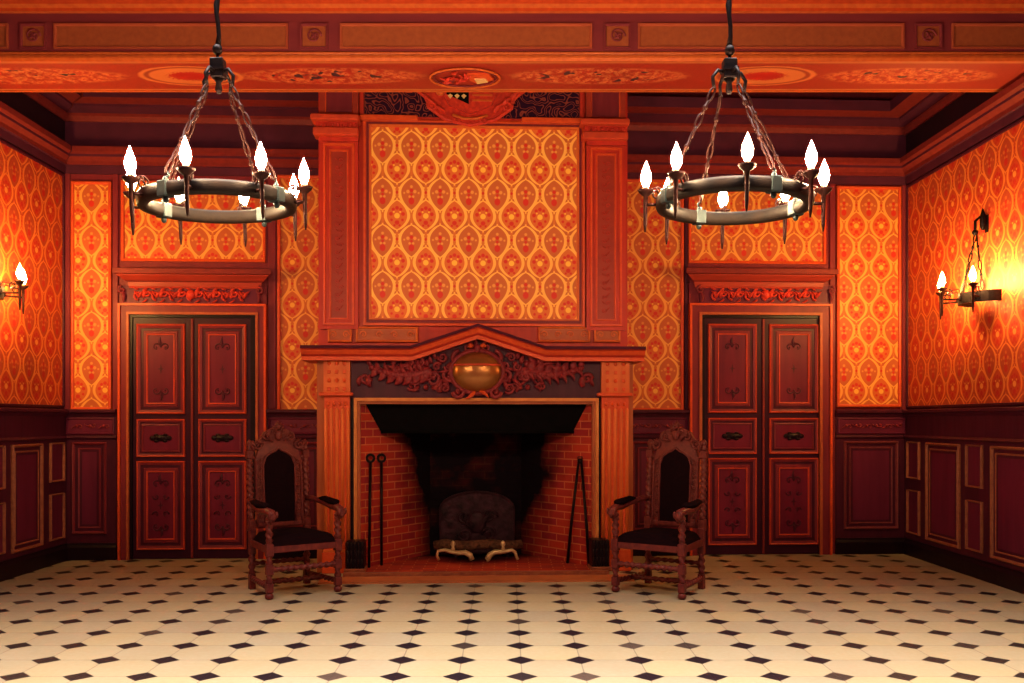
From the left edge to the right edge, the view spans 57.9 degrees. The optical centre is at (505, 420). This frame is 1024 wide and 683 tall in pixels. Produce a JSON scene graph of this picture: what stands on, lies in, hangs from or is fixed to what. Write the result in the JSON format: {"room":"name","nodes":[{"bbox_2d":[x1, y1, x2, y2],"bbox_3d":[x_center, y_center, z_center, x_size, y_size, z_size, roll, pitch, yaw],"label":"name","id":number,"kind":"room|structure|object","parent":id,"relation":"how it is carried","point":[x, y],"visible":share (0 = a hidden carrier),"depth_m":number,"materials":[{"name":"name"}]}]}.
{"room":"historic interior","nodes":[
{"label":"historic interior","id":0,"kind":"room"},
{"bbox_2d":[0,92,68,581],"bbox_3d":[-4.665,-1.110,3.854,0.290,5.120,11.708,0,0,0],"label":"wall","id":1,"kind":"structure","parent":0,"point":[33,437],"depth_m":8.95,"materials":[{"name":"orange paper"}]},
{"bbox_2d":[0,264,28,313],"bbox_3d":[-4.377,-1.440,7.980,0.466,0.980,0.695,0,0,0],"label":"wall sconce","id":2,"kind":"object","parent":1,"relation":"attached to","point":[20,273],"visible":1,"depth_m":7.98,"materials":[{"name":"black metal"}]},
{"bbox_2d":[0,101,70,173],"bbox_3d":[-4.545,-2.706,3.834,0.150,0.270,11.668,0,0,0],"label":"trim","id":3,"kind":"structure","parent":1,"relation":"attached to","point":[16,129],"depth_m":8.87,"materials":[{"name":"paint"}]},
{"bbox_2d":[22,92,80,120],"bbox_3d":[-4.455,-3.247,8.884,0.330,0.270,1.568,0,0,0],"label":"trim","id":4,"kind":"structure","parent":1,"relation":"attached to","point":[59,104],"depth_m":9.28,"materials":[{"name":"paint"}]},
{"bbox_2d":[64,92,906,559],"bbox_3d":[-0.116,-1.110,9.974,9.809,5.120,0.340,0,0,-3],"label":"wall","id":5,"kind":"structure","parent":0,"point":[863,237],"depth_m":9.96,"materials":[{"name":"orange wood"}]},
{"bbox_2d":[112,268,270,559],"bbox_3d":[-3.233,-0.060,9.620,1.600,3.020,0.220,0,0,-3],"label":"door","id":6,"kind":"structure","parent":5,"relation":"in","point":[192,343],"depth_m":9.67,"materials":[{"name":"red wood"}]},
{"bbox_2d":[65,92,904,134],"bbox_3d":[-0.104,-3.247,9.739,9.029,0.270,0.330,0,0,-3],"label":"trim","id":7,"kind":"structure","parent":5,"relation":"attached to","point":[645,113],"depth_m":9.71,"materials":[{"name":"paint"}]},
{"bbox_2d":[66,146,904,184],"bbox_3d":[-0.108,-2.706,9.829,9.029,0.270,0.150,0,0,-3],"label":"trim","id":8,"kind":"structure","parent":5,"relation":"attached to","point":[103,160],"depth_m":9.75,"materials":[{"name":"paint"}]},
{"bbox_2d":[686,268,838,555],"bbox_3d":[2.729,-0.086,9.933,1.660,3.071,0.220,0,0,-3],"label":"door","id":9,"kind":"structure","parent":5,"relation":"in","point":[760,391],"depth_m":9.99,"materials":[{"name":"red wood"}]},
{"bbox_2d":[0,554,1023,682],"bbox_3d":[0.000,1.500,4.750,12.000,0.100,13.500,0,0,0],"label":"floor","id":10,"kind":"structure","parent":0,"point":[756,618],"depth_m":6.52,"materials":[{"name":"beige tile"}]},
{"bbox_2d":[245,421,346,599],"bbox_3d":[-1.816,0.725,7.873,0.720,1.450,0.737,0,0,-35],"label":"carved armchair","id":11,"kind":"object","parent":10,"relation":"on","point":[280,481],"visible":1,"depth_m":8.00,"materials":[{"name":"brown wood"}]},
{"bbox_2d":[253,527,334,546],"bbox_3d":[-1.822,0.995,7.882,0.634,0.130,0.570,0,0,-35],"label":"seat cushion","id":12,"kind":"object","parent":11,"relation":"on","point":[298,536],"depth_m":7.71,"materials":[{"name":"black fabric"}]},
{"bbox_2d":[300,92,645,583],"bbox_3d":[-0.314,-1.085,9.072,3.243,5.070,1.620,0,0,-3],"label":"fireplace","id":13,"kind":"object","parent":10,"relation":"on","point":[472,246],"visible":0.98,"depth_m":8.95,"materials":[{"name":"red paint"}]},
{"bbox_2d":[366,453,374,567],"bbox_3d":[-1.310,0.866,8.933,0.096,1.099,0.074,0,0,0],"label":"fire poker","id":14,"kind":"object","parent":13,"relation":"on","point":[370,462],"visible":1,"depth_m":8.93,"materials":[{"name":"black metal"}]},
{"bbox_2d":[377,453,385,565],"bbox_3d":[-1.222,0.869,9.068,0.096,1.094,0.074,0,0,0],"label":"fire poker","id":15,"kind":"object","parent":13,"relation":"on","point":[381,462],"visible":1,"depth_m":9.06,"materials":[{"name":"black metal"}]},
{"bbox_2d":[436,541,473,560],"bbox_3d":[-0.509,1.306,9.466,0.390,0.215,0.478,0,0,0],"label":"andiron","id":16,"kind":"object","parent":13,"relation":"on","point":[456,553],"visible":1,"depth_m":9.24,"materials":[{"name":"gold metal"}]},
{"bbox_2d":[433,539,522,550],"bbox_3d":[-0.283,1.274,9.465,0.915,0.134,0.128,0,0,-3],"label":"log","id":17,"kind":"object","parent":16,"relation":"on","point":[491,544],"visible":0.88,"depth_m":9.42,"materials":[{"name":"brown wood"}]},
{"bbox_2d":[300,324,645,364],"bbox_3d":[-0.309,-0.738,8.978,3.243,0.344,0.610,0,0,-3],"label":"mantel shelf","id":18,"kind":"object","parent":13,"relation":"attached to","point":[311,354],"depth_m":8.73,"materials":[{"name":"brown wood"}]},
{"bbox_2d":[366,404,586,433],"bbox_3d":[-0.298,-0.029,9.384,2.187,0.314,0.800,0,0,-3],"label":"hood","id":19,"kind":"object","parent":13,"relation":"attached to","point":[389,418],"depth_m":9.08,"materials":[{"name":"black metal"}]},
{"bbox_2d":[439,491,514,554],"bbox_3d":[-0.305,1.081,9.768,0.804,0.679,0.091,0,0,-3],"label":"fireback","id":20,"kind":"object","parent":13,"relation":"on","point":[468,515],"visible":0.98,"depth_m":9.77,"materials":[{"name":"metal"}]},
{"bbox_2d":[485,541,518,561],"bbox_3d":[-0.040,1.314,9.485,0.345,0.223,0.492,0,0,0],"label":"andiron","id":21,"kind":"object","parent":13,"relation":"on","point":[503,550],"visible":1,"depth_m":9.26,"materials":[{"name":"gold metal"}]},
{"bbox_2d":[566,456,588,566],"bbox_3d":[0.708,0.884,9.084,0.050,1.066,0.325,0,0,-45],"label":"tongs","id":22,"kind":"object","parent":13,"relation":"on","point":[579,460],"visible":0.86,"depth_m":9.06,"materials":[{"name":"black metal"}]},
{"bbox_2d":[606,421,708,599],"bbox_3d":[1.317,0.725,7.876,0.720,1.450,0.737,0,0,34],"label":"carved armchair","id":23,"kind":"object","parent":10,"relation":"on","point":[674,480],"visible":1,"depth_m":8.01,"materials":[{"name":"brown wood"}]},
{"bbox_2d":[618,527,699,546],"bbox_3d":[1.323,0.995,7.886,0.634,0.130,0.570,0,0,34],"label":"seat cushion","id":24,"kind":"object","parent":23,"relation":"on","point":[648,536],"depth_m":7.71,"materials":[{"name":"black fabric"}]},
{"bbox_2d":[902,92,1023,593],"bbox_3d":[4.441,-1.110,4.090,0.290,5.120,12.180,0,0,0],"label":"wall","id":25,"kind":"structure","parent":0,"point":[964,414],"depth_m":8.74,"materials":[{"name":"orange paper"}]},
{"bbox_2d":[890,92,965,134],"bbox_3d":[4.231,-3.247,9.120,0.330,0.270,2.040,0,0,0],"label":"trim","id":26,"kind":"structure","parent":25,"relation":"attached to","point":[913,109],"depth_m":9.50,"materials":[{"name":"paint"}]},
{"bbox_2d":[900,76,1023,184],"bbox_3d":[4.321,-2.706,4.070,0.150,0.270,12.140,0,0,0],"label":"trim","id":27,"kind":"structure","parent":25,"relation":"attached to","point":[1006,107],"depth_m":8.65,"materials":[{"name":"paint"}]},
{"bbox_2d":[936,208,1001,319],"bbox_3d":[4.153,-1.440,8.420,0.466,0.980,0.695,0,0,0],"label":"wall sconce","id":28,"kind":"object","parent":25,"relation":"attached to","point":[965,299],"visible":1,"depth_m":8.39,"materials":[{"name":"black metal"}]},
{"bbox_2d":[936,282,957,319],"bbox_3d":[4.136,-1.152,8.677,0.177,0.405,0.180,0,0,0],"label":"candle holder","id":29,"kind":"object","parent":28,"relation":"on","point":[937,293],"depth_m":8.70,"materials":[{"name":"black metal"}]},
{"bbox_2d":[937,272,960,315],"bbox_3d":[4.036,-1.152,8.420,0.232,0.405,0.092,0,0,0],"label":"candle holder","id":30,"kind":"object","parent":28,"relation":"on","point":[942,289],"depth_m":8.41,"materials":[{"name":"black metal"}]},
{"bbox_2d":[967,267,979,311],"bbox_3d":[4.136,-1.152,8.163,0.177,0.405,0.180,0,0,0],"label":"candle holder","id":31,"kind":"object","parent":28,"relation":"on","point":[975,294],"depth_m":8.11,"materials":[{"name":"black metal"}]},
{"bbox_3d":[0.000,-3.710,4.750,12.000,0.120,13.500,0,0,0],"label":"ceiling","id":32,"kind":"structure","parent":0,"visible":0},
{"bbox_2d":[121,0,312,246],"bbox_3d":[-1.556,-2.325,5.002,0.963,2.653,0.963,0,0,23],"label":"chandelier","id":33,"kind":"object","parent":32,"relation":"hanging from","point":[285,202],"visible":1,"depth_m":4.92,"materials":[{"name":"brown metal"}]},
{"bbox_2d":[123,172,138,234],"bbox_3d":[-2.002,-1.196,5.012,0.141,0.387,0.092,0,0,0],"label":"candle holder","id":34,"kind":"object","parent":33,"relation":"on","point":[126,193],"depth_m":5.01,"materials":[{"name":"black metal"}]},
{"bbox_2d":[121,146,148,222],"bbox_3d":[-1.883,-1.192,4.688,0.117,0.387,0.114,0,0,0],"label":"candle holder","id":35,"kind":"object","parent":33,"relation":"on","point":[129,162],"depth_m":4.67,"materials":[{"name":"black"}]},
{"bbox_2d":[172,178,184,244],"bbox_3d":[-1.871,-1.208,5.329,0.114,0.387,0.116,0,0,0],"label":"candle holder","id":36,"kind":"object","parent":33,"relation":"on","point":[180,202],"depth_m":5.33,"materials":[{"name":"black"}]},
{"bbox_2d":[176,136,195,215],"bbox_3d":[-1.566,-1.197,4.557,0.092,0.387,0.141,0,0,0],"label":"candle holder","id":37,"kind":"object","parent":33,"relation":"on","point":[186,186],"depth_m":4.53,"materials":[{"name":"black metal"}]},
{"bbox_2d":[236,196,251,246],"bbox_3d":[-1.547,-1.220,5.448,0.092,0.387,0.140,0,0,0],"label":"candle holder","id":38,"kind":"object","parent":33,"relation":"on","point":[242,216],"depth_m":5.40,"materials":[{"name":"black metal"}]},
{"bbox_2d":[252,142,270,218],"bbox_3d":[-1.242,-1.210,4.675,0.113,0.387,0.117,0,0,0],"label":"candle holder","id":39,"kind":"object","parent":33,"relation":"on","point":[259,190],"depth_m":4.65,"materials":[{"name":"black"}]},
{"bbox_2d":[289,174,301,240],"bbox_3d":[-1.229,-1.226,5.316,0.116,0.387,0.113,0,0,0],"label":"candle holder","id":40,"kind":"object","parent":33,"relation":"on","point":[293,181],"depth_m":5.32,"materials":[{"name":"black"}]},
{"bbox_2d":[287,158,312,229],"bbox_3d":[-1.111,-1.221,4.992,0.140,0.387,0.092,0,0,0],"label":"candle holder","id":41,"kind":"object","parent":33,"relation":"on","point":[303,188],"depth_m":4.98,"materials":[{"name":"black"}]},
{"bbox_2d":[0,0,1023,91],"bbox_3d":[-0.112,-3.241,7.670,9.096,0.837,0.800,0,0,0],"label":"ceiling beam","id":42,"kind":"structure","parent":32,"relation":"attached to","point":[46,45],"depth_m":7.36,"materials":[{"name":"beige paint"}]},
{"bbox_2d":[638,0,831,248],"bbox_3d":[1.228,-2.329,4.989,0.958,2.646,0.958,0,0,-16],"label":"chandelier","id":43,"kind":"object","parent":32,"relation":"hanging from","point":[667,204],"visible":1,"depth_m":4.93,"materials":[{"name":"brown metal"}]},
{"bbox_2d":[638,162,661,231],"bbox_3d":[0.784,-1.217,5.038,0.140,0.387,0.092,0,0,0],"label":"candle holder","id":44,"kind":"object","parent":43,"relation":"on","point":[645,191],"depth_m":5.03,"materials":[{"name":"black"}]},
{"bbox_2d":[664,178,679,244],"bbox_3d":[0.940,-1.211,5.340,0.107,0.387,0.122,0,0,0],"label":"candle holder","id":45,"kind":"object","parent":43,"relation":"on","point":[667,181],"depth_m":5.34,"materials":[{"name":"black"}]},
{"bbox_2d":[667,142,688,217],"bbox_3d":[0.876,-1.218,4.701,0.121,0.387,0.107,0,0,0],"label":"candle holder","id":46,"kind":"object","parent":43,"relation":"on","point":[681,190],"depth_m":4.68,"materials":[{"name":"black"}]},
{"bbox_2d":[715,192,730,248],"bbox_3d":[1.277,-1.204,5.432,0.092,0.387,0.140,0,0,0],"label":"candle holder","id":47,"kind":"object","parent":43,"relation":"on","point":[722,215],"depth_m":5.42,"materials":[{"name":"black"}]},
{"bbox_2d":[738,133,756,211],"bbox_3d":[1.178,-1.214,4.545,0.092,0.387,0.140,0,0,0],"label":"candle holder","id":48,"kind":"object","parent":43,"relation":"on","point":[747,183],"depth_m":4.51,"materials":[{"name":"black metal"}]},
{"bbox_2d":[775,194,789,243],"bbox_3d":[1.578,-1.199,5.276,0.122,0.387,0.108,0,0,0],"label":"candle holder","id":49,"kind":"object","parent":43,"relation":"on","point":[785,198],"depth_m":5.27,"materials":[{"name":"black"}]},
{"bbox_2d":[794,140,820,217],"bbox_3d":[1.515,-1.206,4.638,0.108,0.387,0.121,0,0,0],"label":"candle holder","id":50,"kind":"object","parent":43,"relation":"on","point":[801,189],"depth_m":4.61,"materials":[{"name":"black metal"}]},
{"bbox_2d":[813,159,831,231],"bbox_3d":[1.671,-1.200,4.939,0.141,0.387,0.092,0,0,0],"label":"candle holder","id":51,"kind":"object","parent":43,"relation":"on","point":[824,174],"depth_m":4.93,"materials":[{"name":"black"}]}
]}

